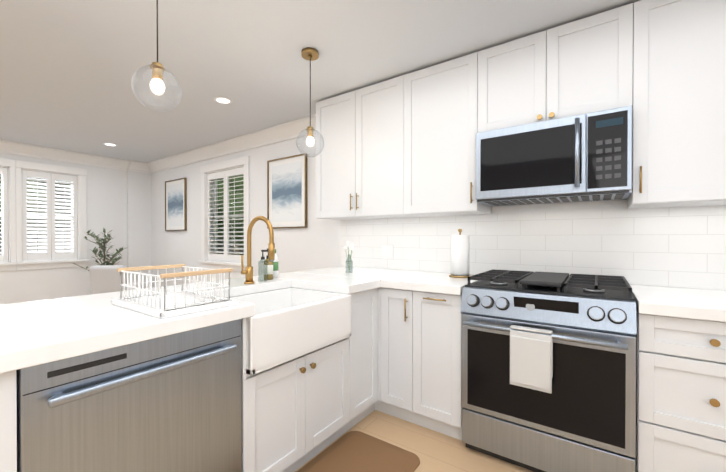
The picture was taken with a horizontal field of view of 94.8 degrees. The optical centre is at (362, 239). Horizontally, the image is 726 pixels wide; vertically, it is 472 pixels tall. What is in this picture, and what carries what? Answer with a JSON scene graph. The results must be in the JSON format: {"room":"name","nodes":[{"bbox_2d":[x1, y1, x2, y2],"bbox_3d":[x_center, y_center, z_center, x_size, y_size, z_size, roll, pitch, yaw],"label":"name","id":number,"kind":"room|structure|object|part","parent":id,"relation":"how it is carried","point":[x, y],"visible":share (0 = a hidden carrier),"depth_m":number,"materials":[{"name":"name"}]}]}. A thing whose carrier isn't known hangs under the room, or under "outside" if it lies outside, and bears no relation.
{"room":"kitchen","nodes":[
{"label":"kitchen","id":0,"kind":"room"},
{"bbox_2d":[0,153,126,304],"bbox_3d":[-4.934,-0.023,3.598,0.150,2.370,4.750,0,0,35],"label":"wall","id":1,"kind":"structure","parent":0,"point":[107,199],"depth_m":4.83,"materials":[{"name":"white paint"}]},
{"bbox_2d":[0,158,88,270],"bbox_3d":[-4.439,-0.310,4.256,0.200,1.395,1.470,0,0,35],"label":"window","id":2,"kind":"structure","parent":1,"relation":"in","point":[81,260],"depth_m":4.30,"materials":[{"name":"white paint"}]},
{"bbox_2d":[0,167,7,261],"bbox_3d":[-4.617,-0.310,3.966,0.059,1.172,0.552,0,0,35],"label":"blind","id":3,"kind":"object","parent":2,"relation":"attached to","point":[4,256],"visible":0.96,"depth_m":4.16,"materials":[{"name":"white paint"}]},
{"bbox_2d":[22,170,76,260],"bbox_3d":[-4.224,-0.314,4.521,0.056,1.172,0.552,0,0,35],"label":"blind","id":4,"kind":"object","parent":2,"relation":"attached to","point":[52,234],"visible":0.94,"depth_m":4.50,"materials":[{"name":"white paint"}]},
{"bbox_2d":[73,227,127,270],"bbox_3d":[-3.616,0.494,4.650,0.578,1.322,0.596,0,0,35],"label":"plant","id":5,"kind":"object","parent":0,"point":[103,247],"visible":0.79,"depth_m":4.64,"materials":[{"name":"green plant"}]},
{"bbox_2d":[127,168,151,289],"bbox_3d":[-3.576,-0.034,5.345,0.060,2.370,0.330,0,0,35],"label":"wall","id":6,"kind":"structure","parent":0,"point":[139,224],"depth_m":5.32,"materials":[{"name":"white paint"}]},
{"bbox_2d":[0,114,315,173],"bbox_3d":[-3.183,-1.131,2.452,4.025,0.140,4.600,0,0,35],"label":"crown molding","id":7,"kind":"structure","parent":6,"relation":"attached to","point":[290,130],"depth_m":4.32,"materials":[{"name":"white paint"}]},
{"bbox_2d":[0,0,639,162],"bbox_3d":[-1.843,-1.235,1.509,7.600,0.080,4.900,0,0,35],"label":"ceiling","id":8,"kind":"structure","parent":0,"point":[68,68],"depth_m":2.18,"materials":[{"name":"white paint"}]},
{"bbox_2d":[103,143,117,145],"bbox_3d":[-3.215,-1.209,4.253,0.149,0.005,0.149,0,0,26],"label":"recessed light","id":9,"kind":"object","parent":8,"relation":"in","point":[108,144],"depth_m":4.24,"materials":[{"name":"white paint"}]},
{"bbox_2d":[131,0,181,111],"bbox_3d":[-0.837,-0.860,1.360,0.176,0.668,0.176,0,0,35],"label":"pendant light","id":10,"kind":"object","parent":8,"relation":"hanging from","point":[157,86],"visible":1,"depth_m":1.35,"materials":[{"name":"clear glass"}]},
{"bbox_3d":[-0.837,-0.615,1.361,0.176,0.176,0.176,0,0,35],"label":"globe","id":11,"kind":"part","parent":10,"relation":"part of","materials":[{"name":"clear glass"}]},
{"bbox_3d":[-0.837,-0.625,1.361,0.051,0.066,0.052,0,0,35],"label":"bulb","id":12,"kind":"part","parent":10,"relation":"part of","materials":[{"name":"white glass"}]},
{"bbox_2d":[214,97,231,103],"bbox_3d":[-1.207,-1.201,2.883,0.149,0.005,0.149,0,0,26],"label":"recessed light","id":13,"kind":"object","parent":8,"relation":"in","point":[223,100],"depth_m":2.88,"materials":[{"name":"white paint"}]},
{"bbox_2d":[296,47,323,156],"bbox_3d":[-0.338,-0.865,2.140,0.176,0.668,0.176,0,0,35],"label":"pendant light","id":14,"kind":"object","parent":8,"relation":"hanging from","point":[310,54],"visible":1,"depth_m":2.13,"materials":[{"name":"clear glass"}]},
{"bbox_3d":[-0.338,-0.619,2.141,0.176,0.176,0.176,0,0,35],"label":"globe","id":15,"kind":"part","parent":14,"relation":"part of","materials":[{"name":"clear glass"}]},
{"bbox_3d":[-0.338,-0.629,2.141,0.051,0.066,0.052,0,0,35],"label":"bulb","id":16,"kind":"part","parent":14,"relation":"part of","materials":[{"name":"white glass"}]},
{"bbox_2d":[295,410,532,471],"bbox_3d":[-1.843,1.200,1.524,7.600,0.050,4.900,0,0,35],"label":"floor","id":17,"kind":"structure","parent":0,"point":[434,451],"depth_m":1.88,"materials":[{"name":"brown wood"}]},
{"bbox_2d":[89,265,126,293],"bbox_3d":[-2.993,0.730,4.123,0.400,0.858,0.501,0,0,0],"label":"dining chair","id":18,"kind":"object","parent":17,"relation":"on","point":[104,278],"visible":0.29,"depth_m":3.89,"materials":[{"name":"grey fabric"}]},
{"bbox_2d":[16,319,241,471],"bbox_3d":[-0.901,0.747,1.256,0.637,0.858,0.634,0,0,35],"label":"dishwasher","id":19,"kind":"object","parent":17,"relation":"on","point":[171,403],"visible":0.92,"depth_m":1.05,"materials":[{"name":"silver metal"}]},
{"bbox_2d":[176,321,315,471],"bbox_3d":[-0.624,0.743,1.707,0.620,0.860,0.414,0,0,35],"label":"base cabinet","id":20,"kind":"object","parent":17,"relation":"on","point":[279,406],"depth_m":1.52,"materials":[{"name":"white paint"}]},
{"bbox_2d":[0,273,379,376],"bbox_3d":[-0.736,0.287,1.675,0.830,0.050,1.760,0,0,35],"label":"countertop","id":21,"kind":"structure","parent":20,"relation":"on","point":[32,333],"depth_m":1.12,"materials":[{"name":"white stone"}]},
{"bbox_2d":[111,264,238,318],"bbox_3d":[-0.763,0.189,1.354,0.435,0.147,0.295,0,0,35],"label":"dish rack","id":22,"kind":"object","parent":21,"relation":"on","point":[166,304],"visible":1,"depth_m":1.29,"materials":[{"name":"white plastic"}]},
{"bbox_2d":[240,217,274,284],"bbox_3d":[-0.606,0.070,1.906,0.248,0.381,0.096,0,0,35],"label":"faucet","id":23,"kind":"object","parent":21,"relation":"on","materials":[{"name":"gold metal"}]},
{"bbox_2d":[258,250,267,281],"bbox_3d":[-0.620,0.161,2.082,0.068,0.195,0.056,0,0,35],"label":"dispenser","id":24,"kind":"object","parent":21,"relation":"on","point":[262,251],"visible":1,"depth_m":2.09,"materials":[{"name":"clear glass"}]},
{"bbox_2d":[263,249,272,279],"bbox_3d":[-0.611,0.158,2.167,0.071,0.200,0.061,0,0,35],"label":"soap bottle","id":25,"kind":"object","parent":21,"relation":"on","point":[270,270],"visible":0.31,"depth_m":2.15,"materials":[{"name":"brown"}]},
{"bbox_2d":[273,249,277,277],"bbox_3d":[-0.596,0.160,2.248,0.053,0.195,0.053,0,0,35],"label":"lotion bottle","id":26,"kind":"object","parent":21,"relation":"on","point":[275,268],"visible":0.62,"depth_m":2.23,"materials":[{"name":"white plastic"}]},
{"bbox_2d":[225,285,351,376],"bbox_3d":[-0.460,0.426,1.772,0.492,0.254,0.675,0,0,35],"label":"sink","id":27,"kind":"object","parent":21,"relation":"in","point":[289,323],"depth_m":1.65,"materials":[{"name":"white ceramic"}]},
{"bbox_2d":[316,341,343,454],"bbox_3d":[-0.436,0.742,1.975,0.620,0.860,0.475,0,0,35],"label":"base cabinet","id":28,"kind":"object","parent":17,"relation":"on","point":[329,356],"depth_m":1.82,"materials":[{"name":"white paint"}]},
{"bbox_2d":[297,431,419,471],"bbox_3d":[-0.160,1.165,1.510,0.480,0.018,1.015,0,0,35],"label":"mat","id":29,"kind":"object","parent":17,"relation":"on","point":[354,451],"visible":1,"depth_m":1.77,"materials":[{"name":"brown"}]},
{"bbox_2d":[344,285,375,432],"bbox_3d":[-0.246,0.740,2.227,0.640,0.860,0.388,0,0,35],"label":"base cabinet","id":30,"kind":"object","parent":17,"relation":"on","point":[360,349],"depth_m":2.06,"materials":[{"name":"white paint"}]},
{"bbox_2d":[388,289,423,426],"bbox_3d":[0.398,0.739,2.371,0.328,0.860,0.629,0,0,35],"label":"base cabinet","id":31,"kind":"object","parent":17,"relation":"on","point":[405,309],"depth_m":2.08,"materials":[{"name":"white paint"}]},
{"bbox_2d":[424,293,462,439],"bbox_3d":[0.586,0.740,2.238,0.367,0.860,0.629,0,0,35],"label":"base cabinet","id":32,"kind":"object","parent":17,"relation":"on","point":[442,314],"depth_m":1.95,"materials":[{"name":"white paint"}]},
{"bbox_2d":[296,265,478,296],"bbox_3d":[0.173,0.281,2.511,1.357,0.050,0.654,0,0,35],"label":"countertop","id":33,"kind":"structure","parent":32,"relation":"on","point":[415,280],"depth_m":2.22,"materials":[{"name":"white stone"}]},
{"bbox_2d":[344,241,353,272],"bbox_3d":[-0.105,0.133,2.595,0.084,0.244,0.083,0,0,35],"label":"bud vase","id":34,"kind":"object","parent":33,"relation":"on","point":[348,246],"visible":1,"depth_m":2.59,"materials":[{"name":"clear glass"}]},
{"bbox_2d":[449,229,470,277],"bbox_3d":[0.673,0.090,2.314,0.150,0.334,0.150,0,0,35],"label":"paper towel holder","id":35,"kind":"object","parent":33,"relation":"on","point":[460,249],"visible":0.98,"depth_m":2.26,"materials":[{"name":"white paper"}]},
{"bbox_2d":[460,269,636,471],"bbox_3d":[1.012,0.692,1.861,0.750,0.962,0.733,0,0,35],"label":"range","id":36,"kind":"object","parent":17,"relation":"on","point":[548,371],"visible":1,"depth_m":1.59,"materials":[{"name":"silver metal"}]},
{"bbox_2d":[510,325,552,393],"bbox_3d":[0.800,0.566,1.594,0.180,0.281,0.052,0,0,35],"label":"towel","id":37,"kind":"object","parent":36,"relation":"hanging from","point":[531,349],"depth_m":1.57,"materials":[{"name":"white fabric"}]},
{"bbox_2d":[635,313,725,471],"bbox_3d":[1.547,0.744,1.563,0.454,0.860,0.629,0,0,35],"label":"base cabinet","id":38,"kind":"object","parent":17,"relation":"on","point":[681,364],"depth_m":1.36,"materials":[{"name":"white paint"}]},
{"bbox_2d":[630,285,725,324],"bbox_3d":[1.815,0.288,1.356,1.126,0.050,0.654,0,0,35],"label":"countertop","id":39,"kind":"structure","parent":38,"relation":"on","point":[651,300],"depth_m":1.41,"materials":[{"name":"white stone"}]},
{"bbox_2d":[151,134,717,289],"bbox_3d":[-0.477,-0.022,3.459,7.600,2.370,0.150,0,0,35],"label":"wall","id":40,"kind":"structure","parent":0,"point":[315,244],"depth_m":3.85,"materials":[{"name":"white paint"}]},
{"bbox_2d":[165,178,186,230],"bbox_3d":[-2.795,-0.512,4.976,0.600,0.760,0.027,0,0,35],"label":"picture frame","id":41,"kind":"object","parent":40,"relation":"attached to","point":[175,204],"visible":1,"depth_m":4.95,"materials":[{"name":"white paper"}]},
{"bbox_2d":[198,156,249,271],"bbox_3d":[-1.747,-0.305,4.320,1.080,1.385,0.200,0,0,35],"label":"window","id":42,"kind":"structure","parent":40,"relation":"in","point":[244,161],"depth_m":4.38,"materials":[{"name":"white paint"}]},
{"bbox_2d":[207,167,243,261],"bbox_3d":[-1.760,-0.307,4.302,0.842,1.162,0.059,0,0,35],"label":"blind","id":43,"kind":"object","parent":42,"relation":"attached to","point":[225,175],"visible":0.92,"depth_m":4.29,"materials":[{"name":"white paint"}]},
{"bbox_2d":[267,153,307,228],"bbox_3d":[-0.823,-0.503,3.590,0.600,0.760,0.027,0,0,35],"label":"picture frame","id":44,"kind":"object","parent":40,"relation":"attached to","point":[286,192],"visible":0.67,"depth_m":3.58,"materials":[{"name":"white paper"}]},
{"bbox_2d":[316,73,427,219],"bbox_3d":[0.063,-0.693,2.764,0.918,1.020,0.341,0,0,35],"label":"upper cabinet","id":45,"kind":"object","parent":40,"relation":"attached to","point":[403,146],"depth_m":2.59,"materials":[{"name":"white paint"}]},
{"bbox_2d":[382,245,392,258],"bbox_3d":[0.209,0.106,2.871,0.115,0.115,0.007,0,0,35],"label":"outlet","id":46,"kind":"object","parent":40,"relation":"attached to","point":[387,251],"depth_m":2.87,"materials":[{"name":"white plastic"}]},
{"bbox_2d":[412,49,490,216],"bbox_3d":[0.603,-0.690,2.384,0.636,1.020,0.341,0,0,35],"label":"upper cabinet","id":47,"kind":"object","parent":40,"relation":"attached to","point":[450,98],"depth_m":2.21,"materials":[{"name":"white paint"}]},
{"bbox_2d":[340,205,725,289],"bbox_3d":[1.125,0.495,2.239,3.269,1.350,0.008,0,0,35],"label":"backsplash","id":48,"kind":"structure","parent":40,"relation":"attached to","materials":[{"name":"tile"}]},
{"bbox_2d":[488,2,635,130],"bbox_3d":[1.127,-0.928,2.014,0.760,0.540,0.341,0,0,35],"label":"upper cabinet","id":49,"kind":"object","parent":40,"relation":"attached to","point":[586,65],"depth_m":1.83,"materials":[{"name":"white paint"}]},
{"bbox_2d":[476,105,631,205],"bbox_3d":[1.096,-0.442,1.974,0.750,0.423,0.447,0,0,35],"label":"over-the-range microwave","id":50,"kind":"object","parent":49,"relation":"attached to","point":[587,157],"visible":1,"depth_m":1.80,"materials":[{"name":"silver metal"}]},
{"bbox_2d":[627,0,725,208],"bbox_3d":[1.625,-0.686,1.666,0.573,1.020,0.341,0,0,35],"label":"upper cabinet","id":51,"kind":"object","parent":40,"relation":"attached to","point":[679,114],"depth_m":1.57,"materials":[{"name":"white paint"}]},
{"label":"outside","id":52,"kind":"structure","parent":0,"visible":0},
{"bbox_3d":[-8.933,1.365,15.435,90.000,0.050,90.000,0,0,35],"label":"ground","id":53,"kind":"structure","parent":52,"visible":0},
{"bbox_2d":[0,231,63,254],"bbox_3d":[-22.622,-3.262,11.586,12.000,9.250,16.000,0,0,35],"label":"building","id":54,"kind":"structure","parent":53,"relation":"on","point":[63,242],"depth_m":14.00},
{"bbox_2d":[0,174,243,254],"bbox_3d":[-6.552,-2.214,8.988,20.185,7.186,22.729,0,0,35],"label":"trees","id":55,"kind":"object","parent":53,"relation":"on","point":[231,200],"depth_m":13.08,"materials":[{"name":"green plant"}]},
{"bbox_2d":[218,237,243,254],"bbox_3d":[-14.722,-2.363,28.041,14.000,7.250,12.000,0,0,35],"label":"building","id":56,"kind":"structure","parent":53,"relation":"on","point":[218,237],"depth_m":22.98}
]}

